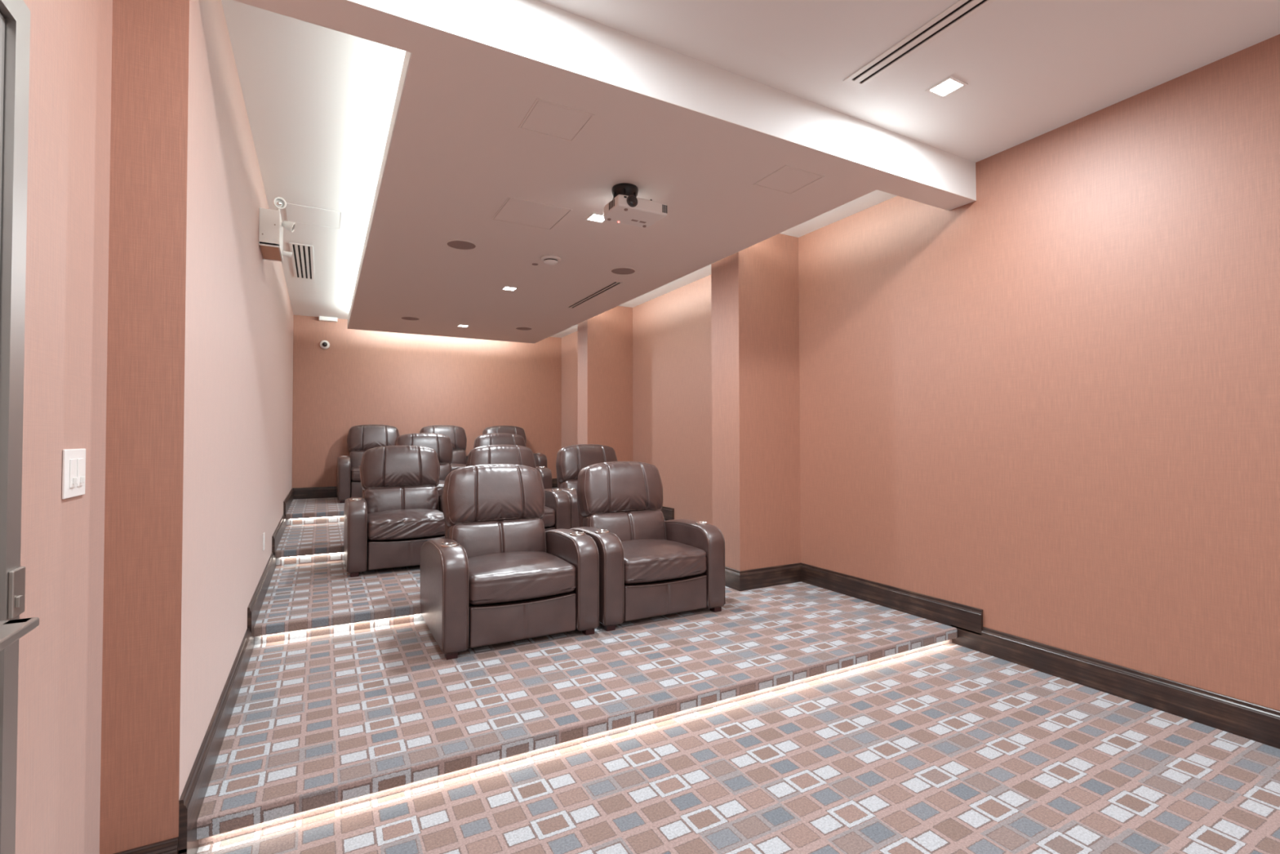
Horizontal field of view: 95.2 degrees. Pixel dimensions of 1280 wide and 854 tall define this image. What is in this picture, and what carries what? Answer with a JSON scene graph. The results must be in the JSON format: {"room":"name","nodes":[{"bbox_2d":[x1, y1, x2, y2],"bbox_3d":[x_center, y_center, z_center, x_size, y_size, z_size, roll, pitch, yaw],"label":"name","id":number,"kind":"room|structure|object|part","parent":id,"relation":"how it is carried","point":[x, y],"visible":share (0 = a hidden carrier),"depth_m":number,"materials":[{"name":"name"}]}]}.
{"room":"home theater","nodes":[
{"label":"home theater","id":0,"kind":"room"},
{"bbox_2d":[15,0,112,853],"bbox_3d":[-0.412,-0.183,-0.477,0.120,3.260,4.750,0,-1,-29],"label":"wall","id":1,"kind":"structure","parent":0,"point":[58,809],"depth_m":1.37,"materials":[{"name":"paint"}]},
{"bbox_2d":[0,0,39,853],"bbox_3d":[-0.987,0.240,0.697,0.237,2.162,1.016,0,-1,-29],"label":"door","id":2,"kind":"structure","parent":1,"relation":"in","point":[15,15],"depth_m":1.11,"materials":[{"name":"wood"}]},
{"bbox_3d":[-1.200,0.318,1.129,0.014,0.090,0.051,0,-1,-29],"label":"strike plate","id":3,"kind":"part","parent":2,"relation":"part of","materials":[{"name":"silver metal"}]},
{"bbox_3d":[-1.027,0.324,0.892,0.119,0.060,0.200,0,-1,-29],"label":"handle","id":4,"kind":"part","parent":2,"relation":"part of","materials":[{"name":"silver metal"}]},
{"bbox_2d":[62,448,85,498],"bbox_3d":[-1.369,0.111,1.422,0.016,0.116,0.136,0,-1,-29],"label":"light switch","id":5,"kind":"object","parent":1,"relation":"attached to","point":[73,460],"visible":1,"depth_m":1.40,"materials":[{"name":"white plastic"}]},
{"bbox_2d":[99,0,293,853],"bbox_3d":[-3.208,-0.075,4.845,0.294,3.260,7.273,0,-1,-29],"label":"wall","id":6,"kind":"structure","parent":0,"point":[199,397],"depth_m":1.72,"materials":[{"name":"paint"}]},
{"bbox_2d":[113,488,293,853],"bbox_3d":[-2.983,1.082,4.560,0.194,0.636,7.707,0,-1,-29],"label":"baseboard","id":7,"kind":"structure","parent":6,"relation":"attached to","point":[191,800],"depth_m":2.15,"materials":[{"name":"brown wood"}]},
{"bbox_2d":[262,532,264,551],"bbox_3d":[-2.635,0.802,4.095,0.008,0.120,0.076,0,-1,-29],"label":"wall outlet","id":8,"kind":"object","parent":6,"relation":"attached to","point":[264,532],"visible":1,"depth_m":4.07,"materials":[{"name":"white plastic"}]},
{"bbox_2d":[258,197,296,262],"bbox_3d":[-2.381,-1.298,3.853,0.194,0.325,0.343,0,-1,-29],"label":"emergency light","id":9,"kind":"object","parent":6,"relation":"attached to","point":[271,226],"visible":1,"depth_m":3.71,"materials":[{"name":"white plastic"}]},
{"bbox_3d":[-2.420,-1.141,3.831,0.102,0.003,0.324,0,-1,-29],"label":"plate","id":10,"kind":"part","parent":9,"relation":"part of","materials":[{"name":"brown plastic"}]},
{"bbox_2d":[253,560,424,644],"bbox_3d":[-1.789,1.277,6.611,3.907,0.113,5.237,0,-1,-29],"label":"carpeted step","id":11,"kind":"structure","parent":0,"point":[300,599],"depth_m":3.92,"materials":[{"name":"carpet"}]},
{"bbox_2d":[343,445,444,577],"bbox_3d":[-2.086,0.680,5.175,0.930,1.027,0.892,0,-1,-29],"label":"recliner","id":12,"kind":"object","parent":11,"relation":"on","point":[399,509],"visible":0.93,"depth_m":4.98,"materials":[{"name":"brown leather"}]},
{"bbox_3d":[-2.431,0.876,4.981,0.142,0.559,0.843,0,-1,-29],"label":"armrest","id":13,"kind":"part","parent":12,"relation":"part of","materials":[{"name":"brown leather"}]},
{"bbox_2d":[360,445,439,490],"bbox_3d":[-2.214,0.377,5.416,0.688,0.410,0.265,0,-1,-29],"label":"cushion","id":14,"kind":"object","parent":12,"relation":"on","point":[387,468],"depth_m":5.31,"materials":[{"name":"brown leather"}]},
{"bbox_2d":[362,484,439,513],"bbox_3d":[-2.179,0.695,5.345,0.645,0.311,0.228,0,-1,-29],"label":"lumbar cushion","id":15,"kind":"object","parent":12,"relation":"on","point":[379,498],"depth_m":5.26,"materials":[{"name":"brown leather"}]},
{"bbox_2d":[367,508,444,540],"bbox_3d":[-2.022,0.823,5.056,0.638,0.203,0.627,0,-1,-29],"label":"seat cushion","id":16,"kind":"object","parent":12,"relation":"on","point":[383,524],"depth_m":4.83,"materials":[{"name":"brown leather"}]},
{"bbox_3d":[-1.738,0.882,5.357,0.142,0.559,0.843,0,-1,-29],"label":"armrest","id":17,"kind":"part","parent":12,"relation":"part of","materials":[{"name":"brown leather"}]},
{"bbox_2d":[466,444,570,531],"bbox_3d":[-1.258,0.687,5.631,0.930,1.027,0.882,0,-1,-29],"label":"recliner","id":18,"kind":"object","parent":11,"relation":"on","point":[557,515],"visible":0.25,"depth_m":5.68,"materials":[{"name":"brown leather"}]},
{"bbox_2d":[466,444,536,468],"bbox_3d":[-1.384,0.383,5.867,0.688,0.410,0.265,0,-1,-29],"label":"cushion","id":19,"kind":"object","parent":18,"relation":"on","point":[490,454],"depth_m":5.78,"materials":[{"name":"brown leather"}]},
{"bbox_2d":[542,506,555,527],"bbox_3d":[-1.195,0.831,5.511,0.638,0.200,0.617,0,-1,-29],"label":"seat cushion","id":20,"kind":"object","parent":18,"relation":"on","point":[548,518],"depth_m":5.38,"materials":[{"name":"brown leather"}]},
{"bbox_3d":[-0.908,0.889,5.809,0.142,0.559,0.843,0,-1,-29],"label":"armrest","id":21,"kind":"part","parent":18,"relation":"part of","materials":[{"name":"brown leather"}]},
{"bbox_2d":[555,444,617,528],"bbox_3d":[-0.436,0.694,6.077,0.930,1.027,0.884,0,-1,-29],"label":"recliner","id":22,"kind":"object","parent":11,"relation":"on","point":[571,460],"visible":0.34,"depth_m":6.14,"materials":[{"name":"brown leather"}]},
{"bbox_3d":[-0.779,0.890,5.879,0.142,0.559,0.843,0,-1,-29],"label":"armrest","id":23,"kind":"part","parent":22,"relation":"part of","materials":[{"name":"brown leather"}]},
{"bbox_2d":[560,479,577,488],"bbox_3d":[-0.527,0.709,6.243,0.645,0.310,0.228,0,-1,-29],"label":"lumbar cushion","id":24,"kind":"object","parent":22,"relation":"on","point":[564,483],"depth_m":6.08,"materials":[{"name":"brown leather"}]},
{"bbox_2d":[555,444,617,482],"bbox_3d":[-0.563,0.391,6.315,0.688,0.411,0.263,0,-1,-29],"label":"cushion","id":25,"kind":"object","parent":22,"relation":"on","point":[571,460],"depth_m":6.17,"materials":[{"name":"brown leather"}]},
{"bbox_2d":[286,487,557,525],"bbox_3d":[-2.608,1.052,8.121,3.907,0.134,1.811,0,-1,-29],"label":"floor","id":26,"kind":"structure","parent":0,"point":[316,508],"depth_m":6.67,"materials":[{"name":"carpet"}]},
{"bbox_2d":[336,424,399,502],"bbox_3d":[-3.645,0.472,8.054,0.930,1.027,0.882,0,-1,-29],"label":"recliner","id":27,"kind":"object","parent":26,"relation":"on","point":[362,437],"visible":0.49,"depth_m":8.07,"materials":[{"name":"brown leather"}]},
{"bbox_3d":[-3.987,0.668,7.856,0.142,0.559,0.843,0,-1,-29],"label":"armrest","id":28,"kind":"part","parent":27,"relation":"part of","materials":[{"name":"brown leather"}]},
{"bbox_2d":[350,466,360,481],"bbox_3d":[-3.581,0.616,7.935,0.638,0.200,0.617,0,-1,-29],"label":"seat cushion","id":29,"kind":"object","parent":27,"relation":"on","point":[354,470],"depth_m":7.56,"materials":[{"name":"brown leather"}]},
{"bbox_2d":[349,450,364,467],"bbox_3d":[-3.735,0.486,8.220,0.645,0.310,0.228,0,-1,-29],"label":"lumbar cushion","id":30,"kind":"object","parent":27,"relation":"on","point":[356,456],"depth_m":8.04,"materials":[{"name":"brown leather"}]},
{"bbox_2d":[346,424,399,453],"bbox_3d":[-3.771,0.168,8.291,0.688,0.410,0.265,0,-1,-29],"label":"cushion","id":31,"kind":"object","parent":27,"relation":"on","point":[362,437],"depth_m":8.17,"materials":[{"name":"brown leather"}]},
{"bbox_2d":[419,425,467,470],"bbox_3d":[-2.818,0.479,8.503,0.930,1.027,0.884,0,-1,-29],"label":"recliner","id":32,"kind":"object","parent":26,"relation":"on","point":[457,435],"visible":0.29,"depth_m":8.70,"materials":[{"name":"brown leather"}]},
{"bbox_2d":[419,425,466,450],"bbox_3d":[-2.945,0.175,8.741,0.688,0.411,0.263,0,-1,-29],"label":"cushion","id":33,"kind":"object","parent":32,"relation":"on","point":[457,435],"depth_m":8.71,"materials":[{"name":"brown leather"}]},
{"bbox_2d":[450,463,466,470],"bbox_3d":[-2.755,0.623,8.383,0.638,0.201,0.619,0,-1,-29],"label":"seat cushion","id":34,"kind":"object","parent":32,"relation":"on","point":[454,466],"depth_m":8.21,"materials":[{"name":"brown leather"}]},
{"bbox_2d":[451,449,466,464],"bbox_3d":[-2.909,0.493,8.669,0.645,0.310,0.228,0,-1,-29],"label":"lumbar cushion","id":35,"kind":"object","parent":32,"relation":"on","point":[459,456],"depth_m":8.70,"materials":[{"name":"brown leather"}]},
{"bbox_2d":[482,425,547,467],"bbox_3d":[-2.002,0.486,8.948,0.930,1.027,0.882,0,-1,-29],"label":"recliner","id":36,"kind":"object","parent":26,"relation":"on","point":[540,459],"visible":0.18,"depth_m":9.05,"materials":[{"name":"brown leather"}]},
{"bbox_2d":[482,425,526,444],"bbox_3d":[-2.128,0.182,9.184,0.688,0.410,0.265,0,-1,-29],"label":"cushion","id":37,"kind":"object","parent":36,"relation":"on","point":[498,428],"depth_m":9.12,"materials":[{"name":"brown leather"}]},
{"bbox_3d":[-1.652,0.688,9.126,0.142,0.559,0.843,0,-1,-29],"label":"armrest","id":38,"kind":"part","parent":36,"relation":"part of","materials":[{"name":"brown leather"}]},
{"bbox_2d":[292,315,561,488],"bbox_3d":[-3.072,0.005,8.989,3.907,3.260,0.120,0,-1,-29],"label":"wall","id":39,"kind":"structure","parent":0,"point":[409,383],"depth_m":8.73,"materials":[{"name":"paint"}]},
{"bbox_2d":[320,340,329,349],"bbox_3d":[-4.410,-1.154,8.177,0.124,0.124,0.068,0,-1,-29],"label":"security camera","id":40,"kind":"object","parent":39,"relation":"attached to","point":[324,344],"visible":1,"depth_m":8.17,"materials":[{"name":"white plastic"}]},
{"bbox_2d":[293,478,557,499],"bbox_3d":[-3.037,0.924,8.910,3.907,0.153,0.020,0,-1,-29],"label":"baseboard","id":41,"kind":"structure","parent":39,"relation":"attached to","point":[321,491],"depth_m":8.11,"materials":[{"name":"brown wood"}]},
{"bbox_2d":[275,520,665,566],"bbox_3d":[-2.220,1.171,7.405,3.907,0.133,3.436,0,-1,-29],"label":"floor","id":42,"kind":"structure","parent":0,"point":[310,540],"depth_m":5.28,"materials":[{"name":"carpet"}]},
{"bbox_2d":[394,432,453,495],"bbox_3d":[-2.542,0.583,6.977,0.930,1.027,0.884,0,-1,-29],"label":"recliner","id":43,"kind":"object","parent":42,"relation":"on","point":[442,444],"visible":0.27,"depth_m":7.17,"materials":[{"name":"brown leather"}]},
{"bbox_2d":[394,432,453,463],"bbox_3d":[-2.669,0.279,7.215,0.688,0.411,0.263,0,-1,-29],"label":"cushion","id":44,"kind":"object","parent":43,"relation":"on","point":[442,444],"depth_m":7.18,"materials":[{"name":"brown leather"}]},
{"bbox_2d":[436,480,444,495],"bbox_3d":[-2.478,0.727,6.858,0.638,0.201,0.619,0,-1,-29],"label":"seat cushion","id":45,"kind":"object","parent":43,"relation":"on","point":[440,486],"depth_m":6.64,"materials":[{"name":"brown leather"}]},
{"bbox_2d":[439,462,452,479],"bbox_3d":[-2.633,0.597,7.144,0.645,0.310,0.228,0,-1,-29],"label":"lumbar cushion","id":46,"kind":"object","parent":43,"relation":"on","point":[445,468],"depth_m":7.18,"materials":[{"name":"brown leather"}]},
{"bbox_2d":[473,433,551,488],"bbox_3d":[-1.703,0.590,7.434,0.930,1.027,0.882,0,-1,-29],"label":"recliner","id":47,"kind":"object","parent":42,"relation":"on","point":[486,439],"visible":0.14,"depth_m":7.53,"materials":[{"name":"brown leather"}]},
{"bbox_2d":[473,433,526,448],"bbox_3d":[-1.829,0.286,7.671,0.688,0.410,0.265,0,-1,-29],"label":"cushion","id":48,"kind":"object","parent":47,"relation":"on","point":[486,439],"depth_m":7.58,"materials":[{"name":"brown leather"}]},
{"bbox_3d":[-1.353,0.792,7.612,0.142,0.559,0.843,0,-1,-29],"label":"armrest","id":49,"kind":"part","parent":47,"relation":"part of","materials":[{"name":"brown leather"}]},
{"bbox_2d":[196,581,956,847],"bbox_3d":[-1.369,1.369,5.837,3.907,0.103,6.996,0,-1,-29],"label":"platform","id":50,"kind":"structure","parent":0,"point":[321,724],"depth_m":2.81,"materials":[{"name":"carpet"}]},
{"bbox_2d":[420,463,599,659],"bbox_3d":[-0.860,0.763,3.753,0.930,1.027,0.882,0,-1,-29],"label":"recliner","id":51,"kind":"object","parent":50,"relation":"on","point":[496,575],"visible":1,"depth_m":3.54,"materials":[{"name":"brown leather"}]},
{"bbox_3d":[-1.202,0.959,3.554,0.142,0.559,0.843,0,-1,-29],"label":"armrest","id":52,"kind":"part","parent":51,"relation":"part of","materials":[{"name":"brown leather"}]},
{"bbox_2d":[441,463,545,526],"bbox_3d":[-0.986,0.459,3.989,0.688,0.410,0.265,0,-1,-29],"label":"cushion","id":53,"kind":"object","parent":51,"relation":"on","point":[496,495],"depth_m":3.88,"materials":[{"name":"brown leather"}]},
{"bbox_2d":[446,517,546,557],"bbox_3d":[-0.951,0.778,3.919,0.645,0.310,0.228,0,-1,-29],"label":"lumbar cushion","id":54,"kind":"object","parent":51,"relation":"on","point":[478,537],"depth_m":3.84,"materials":[{"name":"brown leather"}]},
{"bbox_2d":[467,551,575,604],"bbox_3d":[-0.797,0.907,3.634,0.638,0.200,0.617,0,-1,-29],"label":"seat cushion","id":55,"kind":"object","parent":51,"relation":"on","point":[494,577],"depth_m":3.42,"materials":[{"name":"brown leather"}]},
{"bbox_3d":[-0.510,0.965,3.931,0.142,0.559,0.843,0,-1,-29],"label":"armrest","id":56,"kind":"part","parent":51,"relation":"part of","materials":[{"name":"brown leather"}]},
{"bbox_2d":[570,461,725,631],"bbox_3d":[-0.015,0.770,4.217,0.930,1.027,0.884,0,-1,-29],"label":"recliner","id":57,"kind":"object","parent":50,"relation":"on","point":[650,566],"visible":0.94,"depth_m":4.01,"materials":[{"name":"brown leather"}]},
{"bbox_3d":[-0.358,0.966,4.019,0.142,0.559,0.843,0,-1,-29],"label":"armrest","id":58,"kind":"part","parent":57,"relation":"part of","materials":[{"name":"brown leather"}]},
{"bbox_2d":[576,461,662,516],"bbox_3d":[-0.142,0.467,4.455,0.688,0.411,0.263,0,-1,-29],"label":"cushion","id":59,"kind":"object","parent":57,"relation":"on","point":[611,488],"depth_m":4.34,"materials":[{"name":"brown leather"}]},
{"bbox_2d":[582,509,666,541],"bbox_3d":[-0.106,0.785,4.384,0.645,0.310,0.228,0,-1,-29],"label":"lumbar cushion","id":60,"kind":"object","parent":57,"relation":"on","point":[628,525],"depth_m":4.31,"materials":[{"name":"brown leather"}]},
{"bbox_2d":[621,538,706,583],"bbox_3d":[0.048,0.914,4.098,0.638,0.201,0.619,0,-1,-29],"label":"seat cushion","id":61,"kind":"object","parent":57,"relation":"on","point":[644,561],"depth_m":3.88,"materials":[{"name":"brown leather"}]},
{"bbox_3d":[0.334,0.972,4.396,0.142,0.559,0.843,0,-1,-29],"label":"armrest","id":62,"kind":"part","parent":57,"relation":"part of","materials":[{"name":"brown leather"}]},
{"bbox_2d":[577,306,632,461],"bbox_3d":[-0.450,-0.052,7.588,0.641,3.010,0.319,0,-1,-29],"label":"wall pillar","id":63,"kind":"structure","parent":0,"point":[605,340],"depth_m":7.46,"materials":[{"name":"paint"}]},
{"bbox_2d":[196,643,1279,853],"bbox_3d":[1.351,1.390,0.654,4.081,0.150,5.107,0,-1,-29],"label":"floor","id":64,"kind":"structure","parent":0,"point":[951,748],"depth_m":2.18,"materials":[{"name":"carpet"}]},
{"bbox_2d":[221,0,1279,337],"bbox_3d":[-0.279,-1.683,3.699,4.321,0.100,12.143,0,-1,-29],"label":"ceiling","id":65,"kind":"structure","parent":0,"point":[319,101],"depth_m":2.69,"materials":[{"name":"white paint"}]},
{"bbox_2d":[288,242,314,279],"bbox_3d":[-3.264,-1.586,5.663,0.177,0.006,1.250,0,-1,-29],"label":"ceiling vent","id":66,"kind":"object","parent":65,"relation":"in","point":[302,258],"visible":1,"depth_m":5.58,"materials":[{"name":"white plastic"}]},
{"bbox_3d":[-3.299,-1.586,5.644,0.023,0.005,1.206,0,-1,-29],"label":"blade","id":67,"kind":"part","parent":66,"relation":"part of","materials":[{"name":"white plastic"}]},
{"bbox_3d":[-3.264,-1.585,5.663,0.023,0.005,1.206,0,-1,-29],"label":"blade","id":68,"kind":"part","parent":66,"relation":"part of","materials":[{"name":"white plastic"}]},
{"bbox_3d":[-3.230,-1.585,5.682,0.023,0.005,1.206,0,-1,-29],"label":"blade","id":69,"kind":"part","parent":66,"relation":"part of","materials":[{"name":"white plastic"}]},
{"bbox_2d":[284,203,342,229],"bbox_3d":[-2.498,-1.611,4.481,0.370,0.004,0.400,0,-1,-29],"label":"access panel","id":70,"kind":"object","parent":65,"relation":"attached to","point":[296,213],"visible":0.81,"depth_m":4.46,"materials":[{"name":"white paint"}]},
{"bbox_2d":[319,315,337,322],"bbox_3d":[-4.370,-1.510,8.194,0.230,0.054,0.090,0,-1,-29],"label":"ceiling box","id":71,"kind":"object","parent":65,"relation":"attached to","point":[321,317],"visible":1,"depth_m":8.16,"materials":[{"name":"white plastic"}]},
{"bbox_2d":[232,0,976,343],"bbox_3d":[-1.269,-1.477,5.515,4.081,0.238,6.527,0,-1,-29],"label":"ceiling","id":72,"kind":"structure","parent":65,"relation":"attached to","point":[459,150],"depth_m":3.44,"materials":[{"name":"white paint"}]},
{"bbox_2d":[347,51,412,327],"bbox_3d":[-1.249,-1.411,5.631,2.591,0.103,6.351,0,-1,-29],"label":"trim","id":73,"kind":"structure","parent":72,"relation":"attached to","point":[407,58],"depth_m":3.09,"materials":[{"name":"white paint"}]},
{"bbox_2d":[400,315,420,320],"bbox_3d":[-2.796,-1.320,7.114,0.224,0.007,0.224,0,-1,-29],"label":"ceiling speaker","id":74,"kind":"object","parent":72,"relation":"attached to","point":[406,317],"visible":1,"depth_m":7.09,"materials":[{"name":"white paint"}]},
{"bbox_2d":[400,316,418,319],"bbox_3d":[-2.796,-1.320,7.114,0.206,0.007,0.206,0,-1,-29],"label":"grille","id":75,"kind":"object","parent":74,"relation":"attached to","point":[402,317],"depth_m":7.08,"materials":[{"name":"beige metal"}]},
{"bbox_2d":[445,239,476,249],"bbox_3d":[-1.349,-1.375,4.418,0.224,0.007,0.224,0,-1,-29],"label":"ceiling speaker","id":76,"kind":"object","parent":72,"relation":"attached to","point":[459,244],"visible":1,"depth_m":4.40,"materials":[{"name":"white paint"}]},
{"bbox_2d":[457,324,469,327],"bbox_3d":[-2.298,-1.313,7.595,0.133,0.004,0.133,0,-1,-29],"label":"recessed light","id":77,"kind":"object","parent":72,"relation":"in","point":[459,325],"visible":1,"depth_m":7.60,"materials":[{"name":"white plastic"}]},
{"bbox_2d":[501,285,518,291],"bbox_3d":[-1.273,-1.351,5.711,0.133,0.004,0.133,0,-1,-29],"label":"recessed light","id":78,"kind":"object","parent":72,"relation":"in","point":[507,288],"visible":1,"depth_m":5.71,"materials":[{"name":"white plastic"}]},
{"bbox_2d":[515,326,532,330],"bbox_3d":[-1.546,-1.310,7.782,0.224,0.007,0.224,0,-1,-29],"label":"ceiling speaker","id":79,"kind":"object","parent":72,"relation":"attached to","point":[524,328],"visible":1,"depth_m":7.76,"materials":[{"name":"white paint"}]},
{"bbox_2d":[515,327,531,329],"bbox_3d":[-1.546,-1.310,7.782,0.206,0.007,0.206,0,-1,-29],"label":"grille","id":80,"kind":"object","parent":79,"relation":"attached to","point":[518,328],"depth_m":7.77,"materials":[{"name":"beige metal"}]},
{"bbox_2d":[491,196,572,230],"bbox_3d":[-0.712,-1.390,3.826,0.415,0.004,0.410,0,-1,-29],"label":"access panel","id":81,"kind":"object","parent":72,"relation":"attached to","point":[513,211],"visible":1,"depth_m":3.81,"materials":[{"name":"white paint"}]},
{"bbox_2d":[540,254,560,265],"bbox_3d":[-0.726,-1.347,4.756,0.164,0.052,0.164,0,-1,-29],"label":"smoke detector","id":82,"kind":"object","parent":72,"relation":"attached to","point":[549,260],"visible":1,"depth_m":4.71,"materials":[{"name":"white plastic"}]},
{"bbox_2d":[518,98,594,142],"bbox_3d":[-0.390,-1.412,2.703,0.272,0.004,0.270,0,-1,-29],"label":"access panel","id":83,"kind":"object","parent":72,"relation":"attached to","point":[548,118],"visible":1,"depth_m":2.69,"materials":[{"name":"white paint"}]},
{"bbox_2d":[566,280,622,308],"bbox_3d":[-0.493,-1.347,6.016,0.078,0.006,1.230,0,-1,-29],"label":"ceiling vent","id":84,"kind":"object","parent":72,"relation":"in","point":[615,283],"visible":1,"depth_m":5.94,"materials":[{"name":"brown metal"}]},
{"bbox_2d":[584,212,605,223],"bbox_3d":[-0.281,-1.389,3.887,0.133,0.004,0.133,0,-1,-29],"label":"recessed light","id":85,"kind":"object","parent":72,"relation":"in","point":[595,217],"visible":0.76,"depth_m":3.89,"materials":[{"name":"white plastic"}]},
{"bbox_2d":[610,266,635,275],"bbox_3d":[-0.147,-1.364,5.117,0.224,0.007,0.224,0,-1,-29],"label":"ceiling speaker","id":86,"kind":"object","parent":72,"relation":"attached to","point":[619,270],"visible":1,"depth_m":5.10,"materials":[{"name":"white paint"}]},
{"bbox_2d":[603,182,667,227],"bbox_3d":[-0.034,-1.317,3.461,0.327,0.166,0.266,0,-1,-29],"label":"projector","id":87,"kind":"object","parent":72,"relation":"hanging from","point":[625,208],"visible":1,"depth_m":3.39,"materials":[{"name":"white plastic"}]},
{"bbox_3d":[-0.043,-1.281,3.314,0.048,0.048,0.018,0,-1,-29],"label":"glass","id":88,"kind":"part","parent":87,"relation":"part of","materials":[{"name":"black glass"}]},
{"bbox_3d":[-0.008,-1.239,3.522,0.095,0.002,0.020,0,-1,-29],"label":"label plate","id":89,"kind":"part","parent":87,"relation":"part of","materials":[{"name":"beige plastic"}]},
{"bbox_2d":[753,164,824,194],"bbox_3d":[0.845,-1.402,3.329,0.285,0.004,0.270,0,-1,-29],"label":"access panel","id":90,"kind":"object","parent":72,"relation":"attached to","point":[788,180],"visible":1,"depth_m":3.32,"materials":[{"name":"white paint"}]},
{"bbox_2d":[350,0,976,199],"bbox_3d":[0.247,-1.536,2.729,4.081,0.235,0.182,0,-1,-29],"label":"ceiling beam","id":91,"kind":"structure","parent":65,"relation":"attached to","point":[535,29],"depth_m":2.57,"materials":[{"name":"white paint"}]},
{"bbox_2d":[843,0,995,88],"bbox_3d":[1.584,-1.671,1.781,0.120,0.006,2.355,0,-1,-29],"label":"ceiling vent","id":92,"kind":"object","parent":65,"relation":"in","point":[961,11],"visible":1,"depth_m":2.50,"materials":[{"name":"white plastic"}]},
{"bbox_2d":[924,75,968,98],"bbox_3d":[1.490,-1.651,2.843,0.133,0.004,0.133,0,-1,-29],"label":"recessed light","id":93,"kind":"object","parent":65,"relation":"in","point":[951,84],"visible":1,"depth_m":2.84,"materials":[{"name":"white plastic"}]},
{"bbox_2d":[711,233,800,570],"bbox_3d":[0.981,-0.106,4.957,0.641,3.010,0.371,0,-1,-29],"label":"wall pillar","id":94,"kind":"structure","parent":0,"point":[755,292],"depth_m":4.79,"materials":[{"name":"paint"}]},
{"bbox_2d":[561,34,1279,710],"bbox_3d":[1.541,-0.087,4.724,0.120,3.260,12.023,0,-1,-29],"label":"wall","id":95,"kind":"structure","parent":0,"point":[1046,403],"depth_m":3.19,"materials":[{"name":"paint"}]},
{"bbox_2d":[660,506,1279,748],"bbox_3d":[1.229,1.071,4.463,0.661,0.636,11.903,0,-1,-29],"label":"baseboard","id":96,"kind":"structure","parent":95,"relation":"attached to","point":[1251,721],"depth_m":3.25,"materials":[{"name":"brown wood"}]}
]}

